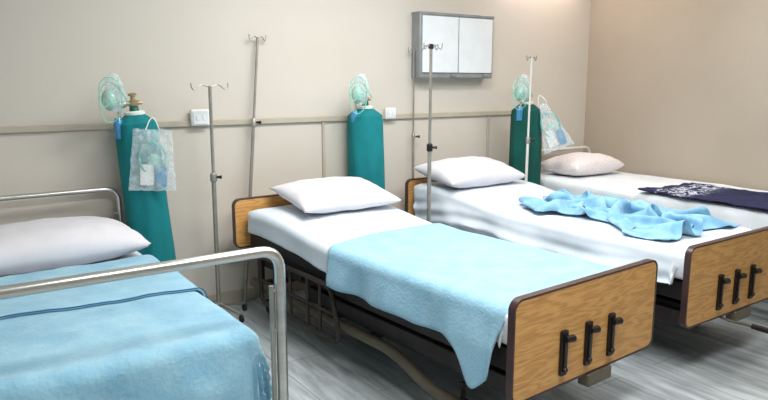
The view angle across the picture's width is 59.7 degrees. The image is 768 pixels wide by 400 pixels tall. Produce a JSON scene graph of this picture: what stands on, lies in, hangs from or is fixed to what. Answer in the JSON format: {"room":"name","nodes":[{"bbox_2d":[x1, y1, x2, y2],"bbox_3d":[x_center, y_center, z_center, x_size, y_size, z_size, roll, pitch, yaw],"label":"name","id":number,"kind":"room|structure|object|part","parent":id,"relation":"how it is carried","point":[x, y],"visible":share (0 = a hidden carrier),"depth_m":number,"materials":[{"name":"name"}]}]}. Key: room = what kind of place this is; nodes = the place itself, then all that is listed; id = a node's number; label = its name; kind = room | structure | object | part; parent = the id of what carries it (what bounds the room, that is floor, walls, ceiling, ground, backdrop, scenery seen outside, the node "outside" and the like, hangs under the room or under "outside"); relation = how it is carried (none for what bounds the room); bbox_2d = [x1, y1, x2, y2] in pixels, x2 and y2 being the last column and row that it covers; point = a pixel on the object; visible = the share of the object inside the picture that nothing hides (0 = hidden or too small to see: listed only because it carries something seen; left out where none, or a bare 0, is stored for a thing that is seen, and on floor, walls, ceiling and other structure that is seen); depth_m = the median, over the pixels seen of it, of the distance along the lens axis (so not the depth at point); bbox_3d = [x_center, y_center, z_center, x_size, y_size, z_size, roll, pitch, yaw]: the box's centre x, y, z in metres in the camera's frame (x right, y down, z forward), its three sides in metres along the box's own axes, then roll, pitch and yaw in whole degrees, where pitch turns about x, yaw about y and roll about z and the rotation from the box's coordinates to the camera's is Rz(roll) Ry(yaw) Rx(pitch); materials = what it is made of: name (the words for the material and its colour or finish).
{"room":"hospital room","nodes":[
{"label":"hospital room","id":0,"kind":"room"},
{"bbox_2d":[0,0,590,295],"bbox_3d":[-1.352,-0.705,4.574,8.295,3.000,0.100,-7,12,-33],"label":"wall","id":1,"kind":"structure","parent":0,"point":[55,55],"depth_m":4.77,"materials":[{"name":"beige paint"}]},
{"bbox_2d":[190,109,209,125],"bbox_3d":[-1.253,-0.562,4.554,0.125,0.110,0.041,-7,12,-33],"label":"wall socket","id":2,"kind":"object","parent":1,"relation":"attached to","point":[198,117],"visible":1,"depth_m":4.54,"materials":[{"name":"white plastic"}]},
{"bbox_3d":[-1.246,-0.560,4.543,0.105,0.090,0.006,-7,12,-33],"label":"plate","id":3,"kind":"part","parent":2,"relation":"part of","materials":[{"name":"white plastic"}]},
{"bbox_2d":[205,281,304,301],"bbox_3d":[-1.321,0.736,4.781,8.095,0.090,0.012,-7,12,-33],"label":"baseboard","id":4,"kind":"structure","parent":1,"relation":"attached to","point":[253,292],"depth_m":4.96,"materials":[{"name":"paint"}]},
{"bbox_2d":[0,109,551,132],"bbox_3d":[-1.532,-0.495,4.414,7.580,0.038,0.022,-7,12,-33],"label":"trim","id":5,"kind":"structure","parent":1,"relation":"attached to","point":[74,127],"depth_m":4.74,"materials":[{"name":"paint"}]},
{"bbox_2d":[322,122,325,177],"bbox_3d":[-0.465,-0.006,5.228,0.022,1.216,0.016,-7,12,-33],"label":"trim","id":6,"kind":"structure","parent":1,"relation":"attached to","point":[323,123],"depth_m":5.16,"materials":[{"name":"paint"}]},
{"bbox_2d":[384,108,395,118],"bbox_3d":[0.053,-0.702,5.415,0.100,0.090,0.041,-7,12,-33],"label":"wall socket","id":7,"kind":"object","parent":1,"relation":"attached to","point":[389,113],"visible":1,"depth_m":5.40,"materials":[{"name":"white plastic"}]},
{"bbox_3d":[0.059,-0.700,5.405,0.080,0.070,0.006,-7,12,-33],"label":"plate","id":8,"kind":"part","parent":7,"relation":"part of","materials":[{"name":"white plastic"}]},
{"bbox_2d":[411,11,493,77],"bbox_3d":[0.592,-1.296,5.646,0.803,0.527,0.135,-7,12,-33],"label":"upper cabinet","id":9,"kind":"object","parent":1,"relation":"attached to","point":[466,51],"visible":0.99,"depth_m":5.57,"materials":[{"name":"white laminate"}]},
{"bbox_3d":[0.464,-1.276,5.496,0.370,0.450,0.014,-7,12,-33],"label":"door","id":10,"kind":"part","parent":9,"relation":"part of","materials":[{"name":"white laminate"}]},
{"bbox_3d":[0.588,-1.546,5.608,0.803,0.022,0.121,-7,12,-33],"label":"rail","id":11,"kind":"part","parent":9,"relation":"part of","materials":[{"name":"grey metal"}]},
{"bbox_3d":[0.781,-1.313,5.705,0.370,0.450,0.014,-7,12,-33],"label":"door","id":12,"kind":"part","parent":9,"relation":"part of","materials":[{"name":"white laminate"}]},
{"bbox_2d":[486,115,489,157],"bbox_3d":[0.944,-0.170,6.156,0.022,1.216,0.016,-7,12,-33],"label":"trim","id":13,"kind":"structure","parent":1,"relation":"attached to","point":[488,117],"depth_m":6.08,"materials":[{"name":"paint"}]},
{"bbox_2d":[221,289,767,399],"bbox_3d":[0.677,1.348,1.855,8.295,0.100,7.400,-7,12,-33],"label":"floor","id":14,"kind":"structure","parent":0,"point":[718,358],"depth_m":3.81,"materials":[{"name":"grey wood"}]},
{"bbox_2d":[0,187,288,399],"bbox_3d":[-1.458,0.554,3.201,1.108,0.996,2.243,-7,12,-35],"label":"bed","id":15,"kind":"object","parent":14,"relation":"on","point":[278,308],"visible":0.19,"depth_m":2.49,"materials":[{"name":"metal"}]},
{"bbox_3d":[-2.094,0.409,4.084,0.992,0.916,0.032,-7,12,-35],"label":"head rail","id":16,"kind":"part","parent":15,"relation":"part of","materials":[{"name":"metal"}]},
{"bbox_2d":[0,216,151,275],"bbox_3d":[-1.879,0.227,3.709,0.980,0.204,0.660,-7,12,-36],"label":"pillow","id":17,"kind":"object","parent":15,"relation":"on","point":[47,243],"visible":0.99,"depth_m":3.55,"materials":[{"name":"white fabric"}]},
{"bbox_2d":[0,254,271,399],"bbox_3d":[-1.263,0.670,2.929,1.100,0.458,1.456,-7,12,-35],"label":"blanket","id":18,"kind":"object","parent":15,"relation":"on","point":[159,336],"visible":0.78,"depth_m":2.57,"materials":[{"name":"blue fabric"}]},
{"bbox_2d":[113,92,175,261],"bbox_3d":[-1.518,0.083,4.324,0.335,1.546,0.300,-2,10,-9],"label":"cylinder","id":19,"kind":"object","parent":14,"relation":"on","point":[146,206],"visible":0.66,"depth_m":4.17,"materials":[{"name":"green paint"}]},
{"bbox_2d":[98,76,129,123],"bbox_3d":[-1.624,-0.615,4.029,0.178,0.306,0.111,-4,11,-19],"label":"mask","id":20,"kind":"object","parent":19,"relation":"hanging from","point":[113,95],"visible":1,"depth_m":4.01,"materials":[{"name":"teal plastic"}]},
{"bbox_2d":[103,89,118,109],"bbox_3d":[-1.646,-0.605,4.024,0.091,0.131,0.066,-4,11,-19],"label":"cup","id":21,"kind":"object","parent":20,"relation":"on","point":[113,95],"depth_m":4.01,"materials":[{"name":"teal plastic"}]},
{"bbox_2d":[113,118,122,138],"bbox_3d":[-1.629,-0.439,4.115,0.062,0.130,0.062,-11,14,-32],"label":"bottle","id":22,"kind":"object","parent":19,"relation":"on","point":[118,125],"depth_m":4.09,"materials":[{"name":"blue plastic"}]},
{"bbox_3d":[-1.521,0.126,4.325,0.205,1.453,0.205,-11,14,-32],"label":"tank","id":23,"kind":"part","parent":19,"relation":"part of","materials":[{"name":"teal metal"}]},
{"bbox_2d":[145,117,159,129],"bbox_3d":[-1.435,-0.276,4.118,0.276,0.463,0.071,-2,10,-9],"label":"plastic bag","id":24,"kind":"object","parent":19,"relation":"hanging from","point":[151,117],"visible":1,"depth_m":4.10,"materials":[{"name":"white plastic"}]},
{"bbox_2d":[138,142,166,185],"bbox_3d":[-1.426,-0.220,4.130,0.169,0.283,0.026,-3,11,-18],"label":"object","id":25,"kind":"object","parent":24,"relation":"in","point":[147,173],"visible":1,"depth_m":4.13,"materials":[{"name":"teal"}]},
{"bbox_2d":[148,155,159,164],"bbox_3d":[-1.421,-0.249,4.126,0.071,0.072,0.024,0,10,-20],"label":"cup","id":26,"kind":"object","parent":25,"relation":"on","point":[155,162],"depth_m":4.12,"materials":[{"name":"teal plastic"}]},
{"bbox_2d":[190,83,246,321],"bbox_3d":[-1.135,0.023,4.495,0.396,1.594,0.424,-7,12,-33],"label":"stand","id":27,"kind":"object","parent":14,"relation":"on","point":[213,176],"visible":0.73,"depth_m":4.49,"materials":[{"name":"metal"}]},
{"bbox_3d":[-1.051,0.741,4.558,0.205,0.067,0.026,6,12,30],"label":"leg","id":28,"kind":"part","parent":27,"relation":"part of","materials":[{"name":"metal"}]},
{"bbox_3d":[-1.063,0.720,4.672,0.205,0.067,0.026,-9,13,-41],"label":"leg","id":29,"kind":"part","parent":27,"relation":"part of","materials":[{"name":"metal"}]},
{"bbox_2d":[243,34,266,304],"bbox_3d":[-0.927,-0.199,4.793,0.300,1.930,0.073,-10,14,-44],"label":"stand","id":30,"kind":"object","parent":14,"relation":"on","point":[253,120],"visible":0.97,"depth_m":4.75,"materials":[{"name":"metal"}]},
{"bbox_2d":[347,91,384,189],"bbox_3d":[-0.133,-0.086,5.248,0.288,1.545,0.292,-8,13,-33],"label":"cylinder","id":31,"kind":"object","parent":14,"relation":"on","point":[365,139],"visible":0.52,"depth_m":5.07,"materials":[{"name":"green paint"}]},
{"bbox_2d":[351,110,357,121],"bbox_3d":[-0.219,-0.611,5.061,0.062,0.130,0.062,-8,13,-33],"label":"bottle","id":32,"kind":"object","parent":31,"relation":"on","point":[354,117],"depth_m":5.03,"materials":[{"name":"blue plastic"}]},
{"bbox_2d":[349,76,372,113],"bbox_3d":[-0.170,-0.793,4.981,0.178,0.306,0.111,0,10,-2],"label":"mask","id":33,"kind":"object","parent":31,"relation":"hanging from","point":[361,91],"visible":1,"depth_m":4.96,"materials":[{"name":"teal plastic"}]},
{"bbox_2d":[352,86,363,102],"bbox_3d":[-0.193,-0.784,4.983,0.091,0.131,0.066,0,10,-2],"label":"cup","id":34,"kind":"object","parent":33,"relation":"on","point":[361,91],"depth_m":4.97,"materials":[{"name":"teal plastic"}]},
{"bbox_2d":[408,47,419,177],"bbox_3d":[0.244,-0.318,5.603,0.111,1.878,0.048,-2,10,-12],"label":"stand","id":35,"kind":"object","parent":14,"relation":"on","point":[413,133],"visible":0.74,"depth_m":5.54,"materials":[{"name":"metal"}]},
{"bbox_2d":[420,43,442,221],"bbox_3d":[0.339,-0.209,5.003,0.396,1.873,0.424,-7,12,-33],"label":"stand","id":36,"kind":"object","parent":14,"relation":"on","point":[430,147],"visible":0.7,"depth_m":4.94,"materials":[{"name":"metal"}]},
{"bbox_2d":[232,194,657,399],"bbox_3d":[0.163,0.511,3.963,1.066,0.814,2.554,-8,13,-37],"label":"hospital bed","id":37,"kind":"object","parent":14,"relation":"on","point":[549,338],"visible":0.5,"depth_m":3.24,"materials":[{"name":"brown wood"}]},
{"bbox_3d":[-0.643,0.113,4.868,0.980,0.345,0.034,-8,13,-37],"label":"edge trim","id":38,"kind":"part","parent":37,"relation":"part of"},
{"bbox_3d":[-0.866,0.435,4.703,0.040,0.330,0.036,-8,13,-37],"label":"corner post","id":39,"kind":"part","parent":37,"relation":"part of","materials":[{"name":"brown metal"}]},
{"bbox_3d":[-0.643,0.113,4.868,0.964,0.329,0.030,-8,13,-37],"label":"headboard","id":40,"kind":"part","parent":37,"relation":"part of","materials":[{"name":"brown wood"}]},
{"bbox_3d":[-0.538,0.589,4.116,0.030,0.340,0.955,-8,13,-37],"label":"rail","id":41,"kind":"part","parent":37,"relation":"part of","materials":[{"name":"brown metal"}]},
{"bbox_3d":[-0.102,0.600,3.791,0.040,0.050,2.350,-8,13,-37],"label":"rail","id":42,"kind":"part","parent":37,"relation":"part of","materials":[{"name":"metal"}]},
{"bbox_2d":[269,177,402,212],"bbox_3d":[-0.337,-0.048,4.647,0.770,0.184,0.553,-7,12,-33],"label":"pillow","id":43,"kind":"object","parent":37,"relation":"on","point":[328,194],"visible":1,"depth_m":4.50,"materials":[{"name":"white fabric"}]},
{"bbox_3d":[-0.275,0.765,3.896,0.060,0.157,2.080,-8,13,-37],"label":"chassis rail","id":44,"kind":"part","parent":37,"relation":"part of","materials":[{"name":"beige metal"}]},
{"bbox_3d":[0.161,0.298,3.941,0.924,0.235,2.360,-8,13,-37],"label":"mattress","id":45,"kind":"part","parent":37,"relation":"part of","materials":[{"name":"white fabric"}]},
{"bbox_2d":[326,223,615,388],"bbox_3d":[0.442,0.478,3.610,1.089,0.393,1.428,-8,13,-37],"label":"blanket","id":46,"kind":"object","parent":37,"relation":"on","point":[460,285],"visible":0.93,"depth_m":3.33,"materials":[{"name":"blue fabric"}]},
{"bbox_3d":[0.794,0.658,2.871,0.058,0.173,0.034,-8,13,-37],"label":"crank handle","id":47,"kind":"part","parent":37,"relation":"part of","materials":[{"name":"black plastic"}]},
{"bbox_3d":[0.919,0.562,3.004,1.050,0.450,0.034,-8,13,-37],"label":"edge trim","id":48,"kind":"part","parent":37,"relation":"part of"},
{"bbox_3d":[0.919,0.562,3.004,1.034,0.434,0.030,-8,13,-37],"label":"footboard","id":49,"kind":"part","parent":37,"relation":"part of","materials":[{"name":"brown wood"}]},
{"bbox_3d":[0.933,0.639,2.978,0.058,0.173,0.034,-8,13,-37],"label":"crank handle","id":50,"kind":"part","parent":37,"relation":"part of","materials":[{"name":"black plastic"}]},
{"bbox_3d":[1.070,0.620,3.084,0.058,0.173,0.034,-8,13,-37],"label":"crank handle","id":51,"kind":"part","parent":37,"relation":"part of","materials":[{"name":"black plastic"}]},
{"bbox_2d":[509,87,541,184],"bbox_3d":[1.248,-0.217,5.964,0.310,1.555,0.313,-8,12,-33],"label":"cylinder","id":52,"kind":"object","parent":14,"relation":"on","point":[518,123],"visible":0.52,"depth_m":5.80,"materials":[{"name":"green paint"}]},
{"bbox_2d":[516,106,522,120],"bbox_3d":[1.172,-0.748,5.773,0.062,0.130,0.062,-8,12,-33],"label":"bottle","id":53,"kind":"object","parent":52,"relation":"on","point":[519,113],"depth_m":5.75,"materials":[{"name":"blue plastic"}]},
{"bbox_2d":[512,77,533,109],"bbox_3d":[1.188,-0.921,5.710,0.178,0.306,0.111,2,10,12],"label":"mask","id":54,"kind":"object","parent":52,"relation":"hanging from","point":[525,80],"visible":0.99,"depth_m":5.69,"materials":[{"name":"teal plastic"}]},
{"bbox_2d":[515,85,525,100],"bbox_3d":[1.166,-0.913,5.717,0.091,0.131,0.066,2,10,12],"label":"cup","id":55,"kind":"object","parent":54,"relation":"on","point":[522,89],"depth_m":5.71,"materials":[{"name":"teal plastic"}]},
{"bbox_3d":[1.419,-0.663,5.733,0.270,0.497,0.063,-20,6,13],"label":"plastic bag","id":56,"kind":"object","parent":52,"relation":"hanging from","visible":0},
{"bbox_2d":[540,112,566,147],"bbox_3d":[1.456,-0.601,5.740,0.231,0.305,0.026,2,10,9],"label":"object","id":57,"kind":"object","parent":56,"relation":"in","point":[550,136],"visible":1,"depth_m":5.74,"materials":[{"name":"teal"}]},
{"bbox_2d":[547,122,555,129],"bbox_3d":[1.435,-0.638,5.736,0.071,0.072,0.024,-20,6,13],"label":"cup","id":58,"kind":"object","parent":57,"relation":"on","point":[552,127],"depth_m":5.73,"materials":[{"name":"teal plastic"}]},
{"bbox_2d":[525,56,536,180],"bbox_3d":[1.215,-0.308,5.722,0.264,1.818,0.292,-7,12,-33],"label":"stand","id":59,"kind":"object","parent":14,"relation":"on","point":[528,139],"visible":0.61,"depth_m":5.66,"materials":[{"name":"metal"}]},
{"bbox_2d":[405,177,767,333],"bbox_3d":[1.363,0.371,4.756,1.094,0.814,2.727,-7,12,-35],"label":"hospital bed","id":60,"kind":"object","parent":14,"relation":"on","point":[713,274],"visible":0.52,"depth_m":3.96,"materials":[{"name":"white fabric"}]},
{"bbox_3d":[0.586,-0.049,5.790,0.990,0.345,0.034,-7,12,-35],"label":"edge trim","id":61,"kind":"part","parent":60,"relation":"part of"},
{"bbox_3d":[0.586,-0.049,5.790,0.974,0.329,0.030,-7,12,-35],"label":"headboard","id":62,"kind":"part","parent":60,"relation":"part of","materials":[{"name":"brown wood"}]},
{"bbox_2d":[414,156,525,187],"bbox_3d":[0.702,-0.238,5.442,0.820,0.207,0.494,-7,12,-35],"label":"pillow","id":63,"kind":"object","parent":60,"relation":"on","point":[470,171],"visible":0.96,"depth_m":5.28,"materials":[{"name":"white fabric"}]},
{"bbox_3d":[1.304,0.113,4.792,0.924,0.245,2.360,-7,12,-35],"label":"mattress","id":64,"kind":"part","parent":60,"relation":"part of","materials":[{"name":"white fabric"}]},
{"bbox_2d":[518,189,741,239],"bbox_3d":[1.560,0.041,4.533,0.881,0.129,1.382,-6,12,-32],"label":"blanket","id":65,"kind":"object","parent":60,"relation":"on","point":[636,218],"visible":1,"depth_m":4.34,"materials":[{"name":"blue fabric"}]},
{"bbox_2d":[654,294,680,325],"bbox_3d":[1.474,0.506,4.617,0.780,0.090,1.670,-7,12,-35],"label":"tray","id":66,"kind":"object","parent":60,"relation":"on","point":[665,311],"depth_m":3.79,"materials":[{"name":"metal"}]},
{"bbox_3d":[1.032,0.447,4.661,0.040,0.050,2.350,-7,12,-35],"label":"rail","id":67,"kind":"part","parent":60,"relation":"part of","materials":[{"name":"metal"}]},
{"bbox_3d":[2.016,0.416,3.827,1.050,0.450,0.034,-7,12,-35],"label":"edge trim","id":68,"kind":"part","parent":60,"relation":"part of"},
{"bbox_3d":[1.884,0.511,3.700,0.058,0.173,0.034,-7,12,-35],"label":"crank handle","id":69,"kind":"part","parent":60,"relation":"part of","materials":[{"name":"black plastic"}]},
{"bbox_3d":[2.016,0.416,3.827,1.034,0.434,0.030,-7,12,-35],"label":"footboard","id":70,"kind":"part","parent":60,"relation":"part of","materials":[{"name":"brown wood"}]},
{"bbox_3d":[2.028,0.494,3.800,0.058,0.173,0.034,-7,12,-35],"label":"crank handle","id":71,"kind":"part","parent":60,"relation":"part of","materials":[{"name":"black plastic"}]},
{"bbox_3d":[2.170,0.476,3.900,0.058,0.173,0.034,-7,12,-35],"label":"crank handle","id":72,"kind":"part","parent":60,"relation":"part of","materials":[{"name":"black plastic"}]},
{"bbox_2d":[540,146,767,229],"bbox_3d":[2.369,0.155,5.538,1.028,0.971,2.553,-7,12,-33],"label":"bed","id":73,"kind":"object","parent":14,"relation":"on","point":[614,183],"visible":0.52,"depth_m":5.48,"materials":[{"name":"fabric"}]},
{"bbox_3d":[1.672,-0.041,6.561,1.002,0.941,0.032,-7,12,-33],"label":"head rail","id":74,"kind":"part","parent":73,"relation":"part of","materials":[{"name":"metal"}]},
{"bbox_2d":[541,152,623,175],"bbox_3d":[1.839,-0.348,6.217,0.700,0.181,0.460,-7,12,-35],"label":"pillow","id":75,"kind":"object","parent":73,"relation":"on","point":[576,163],"visible":1,"depth_m":6.05,"materials":[{"name":"beige fabric"}]},
{"bbox_2d":[638,182,767,209],"bbox_3d":[2.561,-0.031,4.910,0.698,0.032,1.148,-7,12,-33],"label":"blanket","id":76,"kind":"object","parent":73,"relation":"on","point":[705,192],"visible":1,"depth_m":4.97,"materials":[{"name":"blue fabric"}]},
{"bbox_2d":[583,0,767,190],"bbox_3d":[4.083,-0.574,3.828,0.100,3.000,7.200,-7,12,-33],"label":"wall","id":77,"kind":"structure","parent":0,"point":[676,89],"depth_m":5.89,"materials":[{"name":"beige paint"}]}
]}

